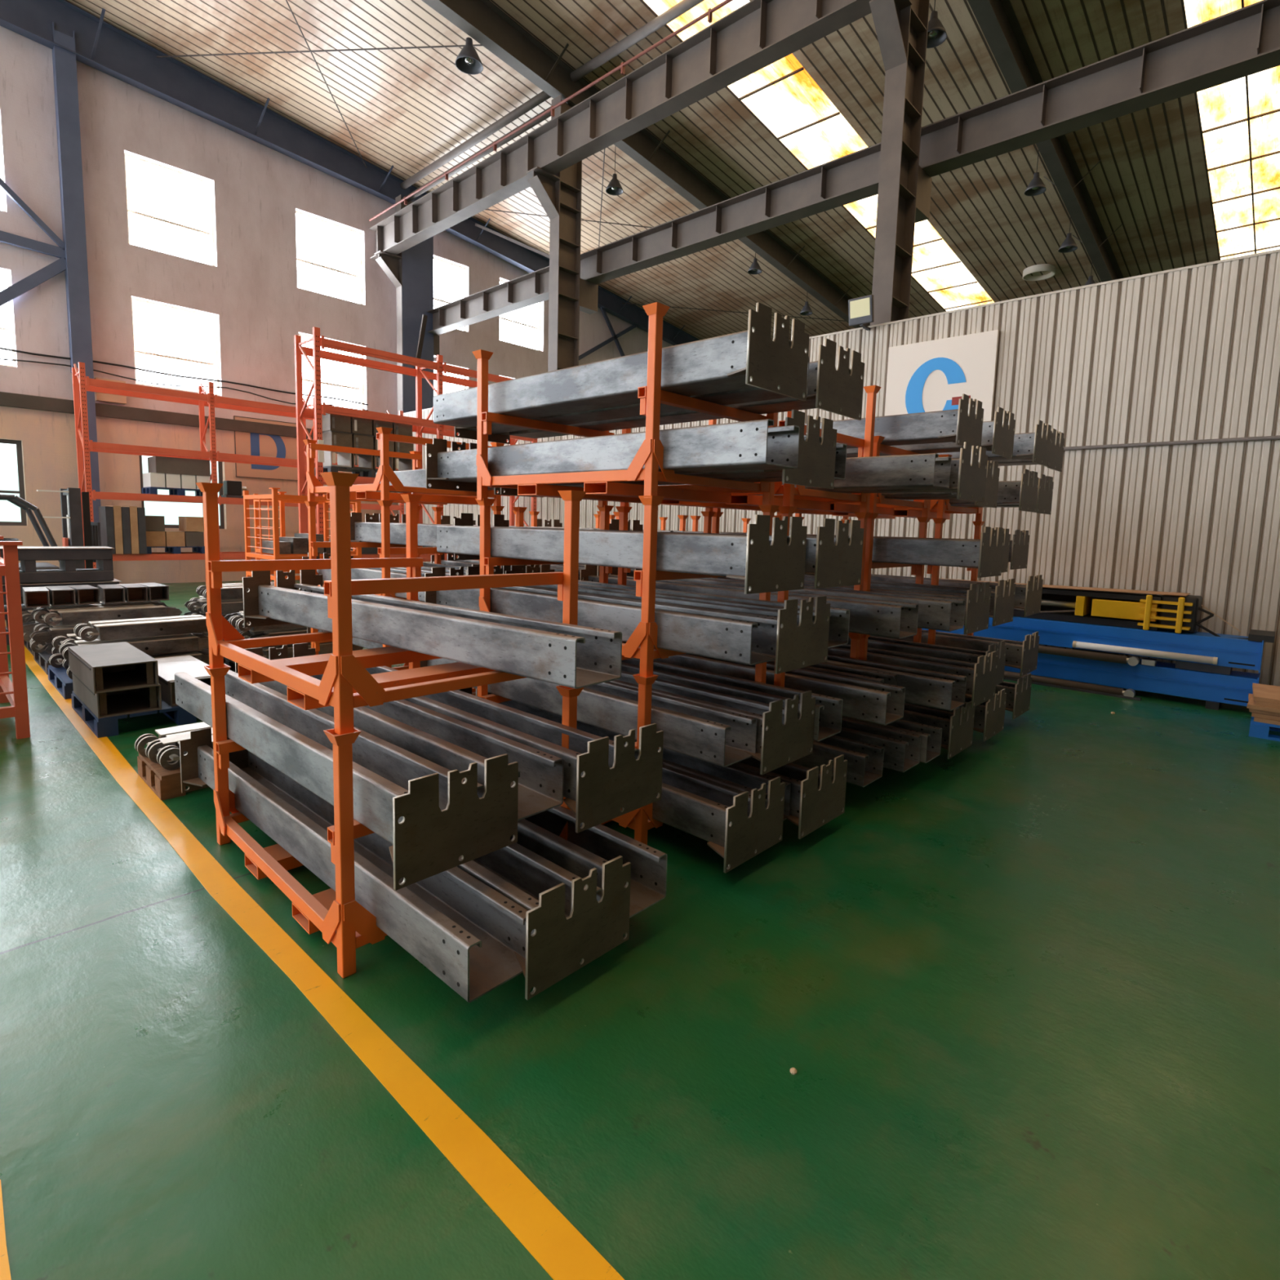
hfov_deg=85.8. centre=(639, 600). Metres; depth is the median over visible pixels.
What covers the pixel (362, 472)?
pallet
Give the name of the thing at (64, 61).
wall column
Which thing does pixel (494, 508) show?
cup
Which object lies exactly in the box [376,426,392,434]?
cup
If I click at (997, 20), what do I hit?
rafter
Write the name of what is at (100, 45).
rafter
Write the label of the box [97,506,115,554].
panel
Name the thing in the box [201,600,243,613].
lift arm
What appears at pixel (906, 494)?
channel
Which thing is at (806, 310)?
pendant lamp
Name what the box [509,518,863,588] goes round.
channel
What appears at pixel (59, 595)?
tube
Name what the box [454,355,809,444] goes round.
channel
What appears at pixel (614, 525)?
channel
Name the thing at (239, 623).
lift arm
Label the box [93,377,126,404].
meter box
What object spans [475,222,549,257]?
diagonal brace
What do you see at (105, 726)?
pallet
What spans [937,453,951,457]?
cup
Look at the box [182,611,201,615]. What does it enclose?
lift arm
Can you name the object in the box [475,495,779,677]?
post stillage
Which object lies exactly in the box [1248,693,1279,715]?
carton
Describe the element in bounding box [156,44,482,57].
rod
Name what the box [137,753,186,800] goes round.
pallet
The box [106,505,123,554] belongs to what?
panel
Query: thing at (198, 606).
lift arm
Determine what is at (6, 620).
block
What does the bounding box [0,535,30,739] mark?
post stillage
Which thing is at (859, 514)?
cup
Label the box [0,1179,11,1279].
floor line
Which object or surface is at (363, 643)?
channel
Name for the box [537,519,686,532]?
channel
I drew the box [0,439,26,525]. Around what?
window
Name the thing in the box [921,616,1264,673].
lift post
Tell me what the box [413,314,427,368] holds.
diagonal brace
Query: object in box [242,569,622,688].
channel
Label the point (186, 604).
lift arm
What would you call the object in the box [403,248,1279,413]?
trim
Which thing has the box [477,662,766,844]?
post stillage
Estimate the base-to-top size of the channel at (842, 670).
0.335 m
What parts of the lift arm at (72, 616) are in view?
plate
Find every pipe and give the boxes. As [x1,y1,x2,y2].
[0,346,368,410]
[400,90,551,189]
[403,106,551,201]
[570,0,704,81]
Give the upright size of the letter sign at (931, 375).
1.350 m
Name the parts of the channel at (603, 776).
plate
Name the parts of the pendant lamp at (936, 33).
bulb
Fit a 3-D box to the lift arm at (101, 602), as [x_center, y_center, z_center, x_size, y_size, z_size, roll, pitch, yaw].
[-5.967,0.078,7.670,0.154,0.132,1.142,7,8,42]
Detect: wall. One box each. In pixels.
[0,26,673,583]
[398,252,1279,686]
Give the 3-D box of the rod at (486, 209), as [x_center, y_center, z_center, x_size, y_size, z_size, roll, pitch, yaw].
[-1.244,-10.821,19.645,9.199,0.722,0.028,2,6,0]
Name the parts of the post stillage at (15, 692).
rail, rail, post, rail, rail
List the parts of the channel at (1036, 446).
plate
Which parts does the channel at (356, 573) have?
plate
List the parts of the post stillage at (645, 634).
post, post, post, post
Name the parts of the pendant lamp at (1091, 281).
lamp shade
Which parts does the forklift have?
plate, mast rail, mast rail, rail, backrest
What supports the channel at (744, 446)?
on the post stillage at (599, 486)
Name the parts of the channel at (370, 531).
plate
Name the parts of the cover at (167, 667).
lid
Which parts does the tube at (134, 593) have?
plate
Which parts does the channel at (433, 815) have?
plate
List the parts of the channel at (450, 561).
plate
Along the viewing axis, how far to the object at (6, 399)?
15.34 m
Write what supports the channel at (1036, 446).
on the post stillage at (940, 510)
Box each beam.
[368,0,871,259]
[426,0,1279,335]
[1004,653,1260,706]
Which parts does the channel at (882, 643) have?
plate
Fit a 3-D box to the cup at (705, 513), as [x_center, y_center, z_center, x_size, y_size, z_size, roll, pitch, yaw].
[0.580,-0.740,5.862,0.091,0.042,0.091,7,8,43]
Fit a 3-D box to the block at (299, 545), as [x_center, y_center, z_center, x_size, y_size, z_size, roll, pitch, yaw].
[-4.427,-0.708,8.778,0.500,0.200,0.170,7,8,43]
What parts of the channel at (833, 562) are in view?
plate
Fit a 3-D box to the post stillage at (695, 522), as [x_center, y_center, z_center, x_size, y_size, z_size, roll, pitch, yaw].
[0.474,-0.638,8.844,1.482,0.882,1.112,7,8,43]
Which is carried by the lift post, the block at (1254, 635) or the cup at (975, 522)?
the block at (1254, 635)
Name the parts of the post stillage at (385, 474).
post, post, post, post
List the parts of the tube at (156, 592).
plate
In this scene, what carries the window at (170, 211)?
in the wall at (251, 289)
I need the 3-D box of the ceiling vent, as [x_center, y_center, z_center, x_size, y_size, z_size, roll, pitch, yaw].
[11.730,-9.652,20.241,0.840,0.190,0.840,7,8,43]
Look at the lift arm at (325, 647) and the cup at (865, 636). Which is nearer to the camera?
the cup at (865, 636)
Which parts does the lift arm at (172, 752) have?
plate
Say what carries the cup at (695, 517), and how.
on the post stillage at (695, 522)
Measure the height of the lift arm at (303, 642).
0.132 m
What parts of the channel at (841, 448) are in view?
plate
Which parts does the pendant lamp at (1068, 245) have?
lamp shade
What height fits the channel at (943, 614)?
0.335 m
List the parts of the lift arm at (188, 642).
plate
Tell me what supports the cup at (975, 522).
on the post stillage at (934, 571)
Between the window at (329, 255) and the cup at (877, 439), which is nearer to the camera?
the cup at (877, 439)
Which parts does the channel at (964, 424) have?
plate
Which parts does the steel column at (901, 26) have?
bracket plate, seat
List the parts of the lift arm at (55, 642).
plate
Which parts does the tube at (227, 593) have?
plate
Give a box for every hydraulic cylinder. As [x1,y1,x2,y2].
[1004,671,1135,697]
[1038,645,1139,666]
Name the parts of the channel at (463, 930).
plate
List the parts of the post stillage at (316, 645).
post, post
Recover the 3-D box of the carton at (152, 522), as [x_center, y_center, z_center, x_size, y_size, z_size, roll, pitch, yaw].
[-10.233,-1.628,14.427,0.600,0.310,0.330,7,8,43]
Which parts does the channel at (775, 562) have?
plate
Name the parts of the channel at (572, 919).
plate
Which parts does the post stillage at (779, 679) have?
post, post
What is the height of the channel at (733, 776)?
0.335 m
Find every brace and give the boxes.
[0,177,65,248]
[0,230,66,258]
[0,257,66,306]
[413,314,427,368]
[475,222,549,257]
[578,321,639,359]
[599,303,625,356]
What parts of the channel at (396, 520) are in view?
plate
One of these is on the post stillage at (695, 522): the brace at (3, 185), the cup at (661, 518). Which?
the cup at (661, 518)
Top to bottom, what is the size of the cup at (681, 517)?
0.042 m
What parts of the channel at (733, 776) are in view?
plate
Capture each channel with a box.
[174,670,518,890]
[179,727,533,1002]
[235,642,564,820]
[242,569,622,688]
[302,551,449,601]
[306,626,382,648]
[350,512,453,546]
[365,666,663,832]
[370,513,523,527]
[375,468,543,497]
[390,564,511,575]
[420,657,757,767]
[422,562,540,573]
[424,566,781,665]
[426,418,799,491]
[431,553,582,580]
[433,302,809,427]
[436,514,807,594]
[440,515,596,529]
[453,512,803,559]
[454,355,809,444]
[457,842,631,999]
[458,687,791,821]
[467,560,609,575]
[500,443,847,496]
[505,564,849,648]
[509,337,864,438]
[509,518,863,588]
[510,805,667,918]
[511,519,643,530]
[525,584,830,674]
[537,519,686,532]
[550,564,635,577]
[561,409,836,488]
[579,564,919,639]
[608,671,815,774]
[621,657,843,741]
[635,568,965,631]
[652,764,785,873]
[653,653,905,725]
[657,453,951,490]
[660,492,956,504]
[682,526,1004,577]
[717,576,991,635]
[731,754,847,839]
[737,528,1010,572]
[767,660,897,685]
[777,393,983,448]
[791,734,884,786]
[804,573,1043,616]
[804,575,1016,626]
[806,529,1029,569]
[825,654,966,711]
[826,441,987,502]
[827,644,998,707]
[834,717,921,772]
[841,715,942,763]
[846,406,1015,459]
[847,635,1006,684]
[848,629,1039,676]
[850,419,1052,466]
[884,460,999,507]
[900,701,974,759]
[902,468,1038,512]
[904,688,1006,741]
[945,474,1053,514]
[989,428,1064,471]
[995,673,1031,719]
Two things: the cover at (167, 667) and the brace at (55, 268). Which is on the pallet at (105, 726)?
the cover at (167, 667)
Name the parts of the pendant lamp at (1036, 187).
lamp shade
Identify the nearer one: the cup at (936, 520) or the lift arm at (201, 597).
the cup at (936, 520)
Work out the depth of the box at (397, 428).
12.12 m
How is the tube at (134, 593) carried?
on the lift arm at (36, 615)
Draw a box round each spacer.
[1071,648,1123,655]
[1175,660,1232,675]
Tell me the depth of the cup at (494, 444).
5.90 m
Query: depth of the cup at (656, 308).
3.16 m
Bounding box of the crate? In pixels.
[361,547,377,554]
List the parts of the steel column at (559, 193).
bracket plate, seat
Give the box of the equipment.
[946,578,1248,639]
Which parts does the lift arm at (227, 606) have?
plate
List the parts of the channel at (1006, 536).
plate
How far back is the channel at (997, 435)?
5.18 m
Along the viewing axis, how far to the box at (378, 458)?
12.04 m
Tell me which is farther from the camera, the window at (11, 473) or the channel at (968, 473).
the window at (11, 473)
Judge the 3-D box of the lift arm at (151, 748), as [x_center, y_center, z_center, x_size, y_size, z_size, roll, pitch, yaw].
[-2.494,0.856,4.444,0.154,0.132,1.142,7,8,43]
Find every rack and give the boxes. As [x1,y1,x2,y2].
[71,361,404,586]
[293,326,537,561]
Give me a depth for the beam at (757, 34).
12.09 m
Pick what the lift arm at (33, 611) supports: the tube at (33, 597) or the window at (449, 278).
the tube at (33, 597)
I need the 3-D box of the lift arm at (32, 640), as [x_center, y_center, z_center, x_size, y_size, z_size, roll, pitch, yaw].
[-6.025,0.410,7.657,0.154,0.132,1.142,7,8,42]
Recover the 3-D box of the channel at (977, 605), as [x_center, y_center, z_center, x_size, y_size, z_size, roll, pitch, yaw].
[1.373,-0.077,5.604,2.612,0.335,0.470,7,8,43]
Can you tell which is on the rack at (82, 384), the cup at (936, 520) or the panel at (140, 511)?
the panel at (140, 511)
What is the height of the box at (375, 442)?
0.280 m
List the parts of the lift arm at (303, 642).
plate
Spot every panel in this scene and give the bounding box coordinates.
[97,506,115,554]
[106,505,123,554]
[120,506,131,554]
[121,506,139,554]
[137,507,146,553]
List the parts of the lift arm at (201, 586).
plate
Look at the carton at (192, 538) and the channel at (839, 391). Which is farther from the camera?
the carton at (192, 538)
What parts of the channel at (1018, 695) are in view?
plate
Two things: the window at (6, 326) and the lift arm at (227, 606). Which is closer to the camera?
the lift arm at (227, 606)
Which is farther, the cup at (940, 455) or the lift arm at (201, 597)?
the lift arm at (201, 597)
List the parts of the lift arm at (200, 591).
plate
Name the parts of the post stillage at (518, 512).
post, post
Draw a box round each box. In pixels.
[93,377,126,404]
[321,413,351,432]
[322,431,352,447]
[323,450,351,467]
[350,416,372,435]
[351,433,374,449]
[351,453,373,469]
[372,419,392,435]
[373,435,394,451]
[373,455,393,471]
[392,422,412,436]
[393,457,412,471]
[394,441,413,453]
[1141,657,1157,666]
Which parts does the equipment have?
frame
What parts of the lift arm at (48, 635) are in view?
plate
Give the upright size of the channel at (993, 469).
0.335 m
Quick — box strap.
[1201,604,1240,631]
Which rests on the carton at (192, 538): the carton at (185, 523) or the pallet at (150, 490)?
the carton at (185, 523)
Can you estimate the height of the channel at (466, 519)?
0.335 m
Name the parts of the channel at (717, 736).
plate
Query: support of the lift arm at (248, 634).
on the lift arm at (303, 642)
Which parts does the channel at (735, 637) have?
plate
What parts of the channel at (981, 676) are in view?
plate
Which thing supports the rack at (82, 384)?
on the floor
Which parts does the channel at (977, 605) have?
plate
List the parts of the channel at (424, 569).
plate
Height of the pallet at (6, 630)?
0.150 m
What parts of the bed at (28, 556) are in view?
web plate, rail, rail, web plate, web plate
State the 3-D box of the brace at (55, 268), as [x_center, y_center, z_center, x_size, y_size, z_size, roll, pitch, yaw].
[-13.148,-5.069,12.967,0.100,3.738,3.950,7,8,43]
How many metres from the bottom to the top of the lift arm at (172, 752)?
0.132 m
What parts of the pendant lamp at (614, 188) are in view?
lamp shade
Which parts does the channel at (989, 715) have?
plate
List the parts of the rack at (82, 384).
upright post, upright post, upright post, upright post, upright post, upright post, upright post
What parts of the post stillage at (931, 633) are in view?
post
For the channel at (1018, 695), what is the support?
on the post stillage at (931, 633)
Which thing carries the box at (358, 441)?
on the box at (365, 461)
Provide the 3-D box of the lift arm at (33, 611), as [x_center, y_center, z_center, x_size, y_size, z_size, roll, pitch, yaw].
[-5.839,0.104,7.461,0.154,0.132,1.142,7,8,43]
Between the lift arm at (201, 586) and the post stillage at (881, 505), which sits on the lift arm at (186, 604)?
the lift arm at (201, 586)
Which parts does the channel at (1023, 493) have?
plate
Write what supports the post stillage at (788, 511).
on the post stillage at (779, 679)
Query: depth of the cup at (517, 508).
6.12 m
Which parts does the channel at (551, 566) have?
plate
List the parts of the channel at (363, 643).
plate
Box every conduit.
[368,0,733,221]
[1063,435,1279,450]
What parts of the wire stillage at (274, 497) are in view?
post, rail, rail, rail, post, post, rail, rail, rail, rail, rail, rail, post, post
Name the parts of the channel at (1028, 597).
plate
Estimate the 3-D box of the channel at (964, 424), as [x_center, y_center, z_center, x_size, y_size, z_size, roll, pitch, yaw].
[1.312,-1.335,5.588,2.612,0.335,0.470,7,8,43]
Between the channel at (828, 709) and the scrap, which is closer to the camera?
the scrap
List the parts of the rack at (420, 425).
upright post, upright post, upright post, upright post, upright post, upright post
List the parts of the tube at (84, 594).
plate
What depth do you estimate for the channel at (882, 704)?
4.16 m
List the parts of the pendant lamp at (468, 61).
bulb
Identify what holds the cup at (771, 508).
on the post stillage at (645, 634)
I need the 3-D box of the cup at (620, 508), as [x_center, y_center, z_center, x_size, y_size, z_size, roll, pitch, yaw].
[-0.120,-0.680,5.120,0.091,0.042,0.091,7,8,43]
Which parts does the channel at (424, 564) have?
plate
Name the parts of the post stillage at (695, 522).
post, post, post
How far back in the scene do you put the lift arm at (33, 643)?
7.08 m
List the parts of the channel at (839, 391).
plate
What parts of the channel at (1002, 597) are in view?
plate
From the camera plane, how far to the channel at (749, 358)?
3.26 m
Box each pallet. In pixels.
[5,626,9,644]
[23,640,39,655]
[33,650,60,675]
[47,665,73,699]
[71,690,196,737]
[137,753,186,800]
[141,486,202,496]
[144,546,204,554]
[223,657,238,671]
[314,466,377,477]
[1248,716,1279,741]
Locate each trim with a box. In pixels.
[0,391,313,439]
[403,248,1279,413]
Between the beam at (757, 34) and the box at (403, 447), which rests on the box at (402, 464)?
the box at (403, 447)
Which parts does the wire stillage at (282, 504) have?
post, post, rail, post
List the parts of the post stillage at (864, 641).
post, post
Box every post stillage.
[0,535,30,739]
[195,471,586,734]
[204,661,583,978]
[302,426,504,506]
[304,500,504,602]
[311,627,475,695]
[431,506,600,564]
[472,302,777,506]
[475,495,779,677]
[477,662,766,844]
[528,511,688,530]
[609,515,751,532]
[615,506,871,634]
[620,385,881,512]
[711,511,931,591]
[713,435,931,517]
[773,632,863,687]
[795,453,982,521]
[800,516,984,585]
[858,627,921,660]
[927,629,973,644]
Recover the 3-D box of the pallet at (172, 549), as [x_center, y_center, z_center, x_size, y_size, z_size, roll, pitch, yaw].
[-10.020,-1.104,14.764,0.750,0.150,1.150,7,8,43]
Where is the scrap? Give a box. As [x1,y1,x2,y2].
[790,1067,796,1074]
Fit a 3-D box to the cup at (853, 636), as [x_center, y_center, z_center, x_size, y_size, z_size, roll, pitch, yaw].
[1.566,0.253,4.995,0.091,0.042,0.091,7,8,43]
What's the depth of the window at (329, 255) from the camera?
18.21 m
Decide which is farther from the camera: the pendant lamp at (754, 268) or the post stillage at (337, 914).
the pendant lamp at (754, 268)
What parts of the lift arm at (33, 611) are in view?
plate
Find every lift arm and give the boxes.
[22,609,33,620]
[22,613,32,623]
[22,620,50,633]
[23,632,31,642]
[24,616,35,622]
[29,638,45,648]
[30,625,91,642]
[30,640,51,653]
[31,601,164,619]
[33,603,164,623]
[33,622,61,631]
[36,600,166,608]
[38,623,90,631]
[43,641,61,653]
[44,605,182,625]
[48,653,69,667]
[51,644,61,654]
[52,633,78,649]
[58,633,206,654]
[61,631,207,645]
[62,635,208,661]
[62,658,69,669]
[66,651,209,679]
[73,614,205,637]
[78,617,208,641]
[134,721,211,756]
[145,727,213,763]
[148,648,208,656]
[156,734,213,769]
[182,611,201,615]
[184,598,206,609]
[187,598,243,613]
[189,595,204,600]
[191,612,205,616]
[195,582,274,591]
[195,583,274,596]
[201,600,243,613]
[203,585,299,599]
[224,611,243,623]
[229,613,244,628]
[235,617,305,631]
[240,626,306,639]
[245,642,310,648]
[248,627,306,638]
[262,641,363,659]
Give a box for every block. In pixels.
[5,619,8,630]
[262,540,290,554]
[279,537,307,554]
[294,533,324,554]
[323,541,330,554]
[1248,629,1275,643]
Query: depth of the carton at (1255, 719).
5.70 m
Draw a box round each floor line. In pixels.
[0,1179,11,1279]
[4,619,624,1279]
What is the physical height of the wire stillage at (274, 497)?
1.945 m
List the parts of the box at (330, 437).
lid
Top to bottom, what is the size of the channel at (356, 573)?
0.335 m
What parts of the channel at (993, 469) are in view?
plate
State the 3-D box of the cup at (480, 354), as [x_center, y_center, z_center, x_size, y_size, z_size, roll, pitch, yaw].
[-0.942,-1.470,4.128,0.091,0.042,0.091,7,8,43]
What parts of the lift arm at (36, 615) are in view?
plate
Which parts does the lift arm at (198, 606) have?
plate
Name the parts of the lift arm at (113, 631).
plate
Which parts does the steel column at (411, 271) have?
bracket plate, plate, seat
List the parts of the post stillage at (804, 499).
post, post, post, post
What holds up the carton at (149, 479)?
on the pallet at (150, 490)
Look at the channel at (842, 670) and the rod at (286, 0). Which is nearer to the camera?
the channel at (842, 670)
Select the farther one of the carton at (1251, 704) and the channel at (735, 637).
the carton at (1251, 704)
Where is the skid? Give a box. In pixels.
[1204,700,1221,710]
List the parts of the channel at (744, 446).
plate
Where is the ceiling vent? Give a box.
[1022,263,1055,280]
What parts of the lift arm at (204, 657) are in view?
plate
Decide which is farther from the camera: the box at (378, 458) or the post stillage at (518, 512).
the box at (378, 458)
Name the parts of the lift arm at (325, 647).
plate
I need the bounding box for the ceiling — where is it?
[65,0,1220,340]
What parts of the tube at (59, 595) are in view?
plate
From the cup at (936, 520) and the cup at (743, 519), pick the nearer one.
the cup at (936, 520)
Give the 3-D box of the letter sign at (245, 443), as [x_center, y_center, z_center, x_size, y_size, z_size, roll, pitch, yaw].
[-9.365,-3.814,17.366,0.066,1.470,1.555,7,8,43]
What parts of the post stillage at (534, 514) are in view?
post, post, post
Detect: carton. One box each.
[142,472,164,487]
[145,515,164,531]
[146,530,165,546]
[147,456,210,476]
[164,473,180,488]
[164,530,185,546]
[178,516,204,531]
[180,474,195,488]
[184,531,204,546]
[195,475,210,488]
[1246,695,1279,713]
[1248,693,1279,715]
[1251,711,1279,720]
[1252,683,1279,703]
[1253,716,1279,725]
[1255,700,1279,708]
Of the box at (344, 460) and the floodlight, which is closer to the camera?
the floodlight
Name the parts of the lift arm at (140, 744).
plate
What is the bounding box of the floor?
[0,579,1279,1279]
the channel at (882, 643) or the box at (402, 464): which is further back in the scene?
the box at (402, 464)
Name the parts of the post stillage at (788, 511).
post, post, post, post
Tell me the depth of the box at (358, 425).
11.59 m
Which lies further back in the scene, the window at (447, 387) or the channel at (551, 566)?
the window at (447, 387)
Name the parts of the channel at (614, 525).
plate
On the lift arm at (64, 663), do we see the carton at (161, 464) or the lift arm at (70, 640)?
the lift arm at (70, 640)
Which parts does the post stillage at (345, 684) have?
post, post, post, post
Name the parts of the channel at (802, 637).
plate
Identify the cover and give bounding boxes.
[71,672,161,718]
[155,655,225,706]
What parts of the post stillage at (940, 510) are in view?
post, post, post, post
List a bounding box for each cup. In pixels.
[195,482,223,492]
[204,663,230,676]
[302,439,316,444]
[304,501,318,506]
[320,471,358,486]
[323,727,360,746]
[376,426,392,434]
[377,500,393,506]
[400,494,422,502]
[409,450,422,454]
[431,506,444,511]
[472,349,493,359]
[475,497,495,505]
[490,442,504,446]
[490,506,504,511]
[512,506,527,511]
[528,511,539,515]
[555,684,583,697]
[557,490,586,501]
[596,505,613,511]
[613,511,619,515]
[615,506,632,512]
[632,673,658,685]
[638,495,664,505]
[642,302,670,316]
[658,516,667,519]
[677,515,688,519]
[690,515,701,519]
[700,511,715,516]
[712,511,723,516]
[741,518,751,521]
[758,504,779,512]
[777,506,797,513]
[848,632,863,639]
[854,511,871,518]
[862,634,870,638]
[863,385,881,393]
[868,512,879,519]
[873,435,884,443]
[916,516,931,522]
[932,518,946,523]
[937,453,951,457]
[972,520,984,525]
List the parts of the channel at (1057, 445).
plate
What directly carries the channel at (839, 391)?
on the post stillage at (599, 486)
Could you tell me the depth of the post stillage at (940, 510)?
6.37 m
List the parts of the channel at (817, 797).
plate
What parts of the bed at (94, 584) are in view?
rail, rail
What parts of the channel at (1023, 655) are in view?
plate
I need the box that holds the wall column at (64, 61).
[51,21,101,522]
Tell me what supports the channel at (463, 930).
on the post stillage at (337, 914)
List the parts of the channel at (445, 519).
plate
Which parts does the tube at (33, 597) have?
plate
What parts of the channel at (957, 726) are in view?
plate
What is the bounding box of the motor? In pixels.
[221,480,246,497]
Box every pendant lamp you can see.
[455,37,483,75]
[605,151,623,195]
[747,252,761,274]
[800,296,813,315]
[926,0,946,48]
[1024,150,1046,195]
[1057,217,1077,253]
[1084,263,1095,285]
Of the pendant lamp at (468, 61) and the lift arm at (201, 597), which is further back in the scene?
the pendant lamp at (468, 61)
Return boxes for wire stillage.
[243,487,361,586]
[253,491,355,582]
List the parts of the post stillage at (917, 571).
post, post, post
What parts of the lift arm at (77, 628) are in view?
plate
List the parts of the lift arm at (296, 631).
plate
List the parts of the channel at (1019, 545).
plate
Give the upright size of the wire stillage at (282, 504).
1.945 m
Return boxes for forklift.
[0,487,168,606]
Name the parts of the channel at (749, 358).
plate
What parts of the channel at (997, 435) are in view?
plate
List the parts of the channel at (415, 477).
plate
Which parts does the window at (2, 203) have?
pane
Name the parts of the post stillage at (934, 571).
post, post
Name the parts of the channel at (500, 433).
plate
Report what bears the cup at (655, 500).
on the post stillage at (645, 634)
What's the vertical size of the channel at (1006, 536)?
0.335 m
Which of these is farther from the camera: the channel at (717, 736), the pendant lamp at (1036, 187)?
the pendant lamp at (1036, 187)
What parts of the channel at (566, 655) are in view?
plate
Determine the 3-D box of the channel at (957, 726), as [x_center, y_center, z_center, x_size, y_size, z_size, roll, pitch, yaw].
[1.326,0.780,5.745,2.612,0.335,0.470,7,8,43]
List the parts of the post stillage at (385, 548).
post, post, post, post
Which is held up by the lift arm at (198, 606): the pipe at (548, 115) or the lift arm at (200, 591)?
the lift arm at (200, 591)
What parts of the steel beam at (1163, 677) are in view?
plate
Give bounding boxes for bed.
[0,546,114,583]
[2,578,121,619]
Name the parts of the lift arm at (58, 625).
plate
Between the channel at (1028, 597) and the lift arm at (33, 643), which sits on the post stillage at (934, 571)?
the channel at (1028, 597)
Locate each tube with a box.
[22,586,49,607]
[44,585,75,605]
[66,584,100,604]
[68,641,158,693]
[97,584,125,604]
[116,583,147,602]
[136,582,168,600]
[1072,640,1217,664]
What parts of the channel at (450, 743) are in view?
plate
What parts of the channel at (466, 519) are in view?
plate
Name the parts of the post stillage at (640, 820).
post, post, post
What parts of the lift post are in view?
plate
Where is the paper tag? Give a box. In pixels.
[158,733,190,744]
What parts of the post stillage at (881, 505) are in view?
post, post, post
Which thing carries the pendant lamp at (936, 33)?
hanging from the rafter at (997, 20)
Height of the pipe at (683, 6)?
0.166 m
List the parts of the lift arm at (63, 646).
plate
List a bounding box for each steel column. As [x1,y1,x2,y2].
[374,194,439,415]
[526,93,598,372]
[869,0,932,325]
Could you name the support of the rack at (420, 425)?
on the floor
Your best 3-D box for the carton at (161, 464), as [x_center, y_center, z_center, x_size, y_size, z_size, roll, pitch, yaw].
[-9.838,-2.859,14.705,0.670,0.340,0.980,7,8,43]
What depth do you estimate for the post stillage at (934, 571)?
6.04 m
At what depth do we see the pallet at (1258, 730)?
5.72 m
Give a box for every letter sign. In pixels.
[233,415,297,480]
[884,329,999,421]
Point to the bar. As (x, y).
(1005, 678)
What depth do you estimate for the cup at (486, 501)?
4.23 m
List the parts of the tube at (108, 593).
plate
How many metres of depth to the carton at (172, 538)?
14.50 m
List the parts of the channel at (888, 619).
plate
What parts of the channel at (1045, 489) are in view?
plate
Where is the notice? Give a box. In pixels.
[317,440,324,462]
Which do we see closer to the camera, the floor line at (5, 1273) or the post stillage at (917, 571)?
the floor line at (5, 1273)
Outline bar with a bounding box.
[1003,677,1141,700]
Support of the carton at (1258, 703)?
on the carton at (1251, 704)
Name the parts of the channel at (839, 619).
plate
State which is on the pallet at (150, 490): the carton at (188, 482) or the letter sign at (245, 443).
the carton at (188, 482)
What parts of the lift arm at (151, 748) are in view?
plate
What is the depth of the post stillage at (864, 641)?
5.08 m
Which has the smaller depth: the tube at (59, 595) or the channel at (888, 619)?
the channel at (888, 619)
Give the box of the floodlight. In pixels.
[848,294,874,330]
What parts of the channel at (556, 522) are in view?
plate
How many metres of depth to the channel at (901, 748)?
4.42 m
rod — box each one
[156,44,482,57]
[285,0,367,168]
[485,208,653,227]
[598,148,604,247]
[622,302,845,321]
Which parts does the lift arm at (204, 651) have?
plate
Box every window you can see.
[0,128,5,211]
[0,269,16,367]
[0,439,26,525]
[124,153,214,266]
[131,297,219,395]
[138,455,224,528]
[295,210,362,304]
[298,333,364,409]
[433,257,465,331]
[433,369,465,395]
[499,280,540,351]
[641,0,994,311]
[1183,0,1279,260]
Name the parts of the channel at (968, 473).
plate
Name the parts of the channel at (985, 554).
plate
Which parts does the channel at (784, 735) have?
plate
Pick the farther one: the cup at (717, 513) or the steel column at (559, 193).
the steel column at (559, 193)
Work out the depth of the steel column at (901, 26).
9.63 m
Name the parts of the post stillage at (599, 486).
post, post, post, post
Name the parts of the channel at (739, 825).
plate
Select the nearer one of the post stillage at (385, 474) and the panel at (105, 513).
the post stillage at (385, 474)
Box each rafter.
[0,0,700,345]
[421,0,870,328]
[967,0,1140,283]
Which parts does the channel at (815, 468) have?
plate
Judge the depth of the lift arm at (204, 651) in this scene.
6.71 m
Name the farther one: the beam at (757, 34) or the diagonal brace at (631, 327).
the diagonal brace at (631, 327)
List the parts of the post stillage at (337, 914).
post, post, post, post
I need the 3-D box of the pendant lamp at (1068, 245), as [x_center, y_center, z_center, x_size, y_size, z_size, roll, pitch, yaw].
[10.266,-8.859,16.453,0.406,0.883,0.406,7,8,43]

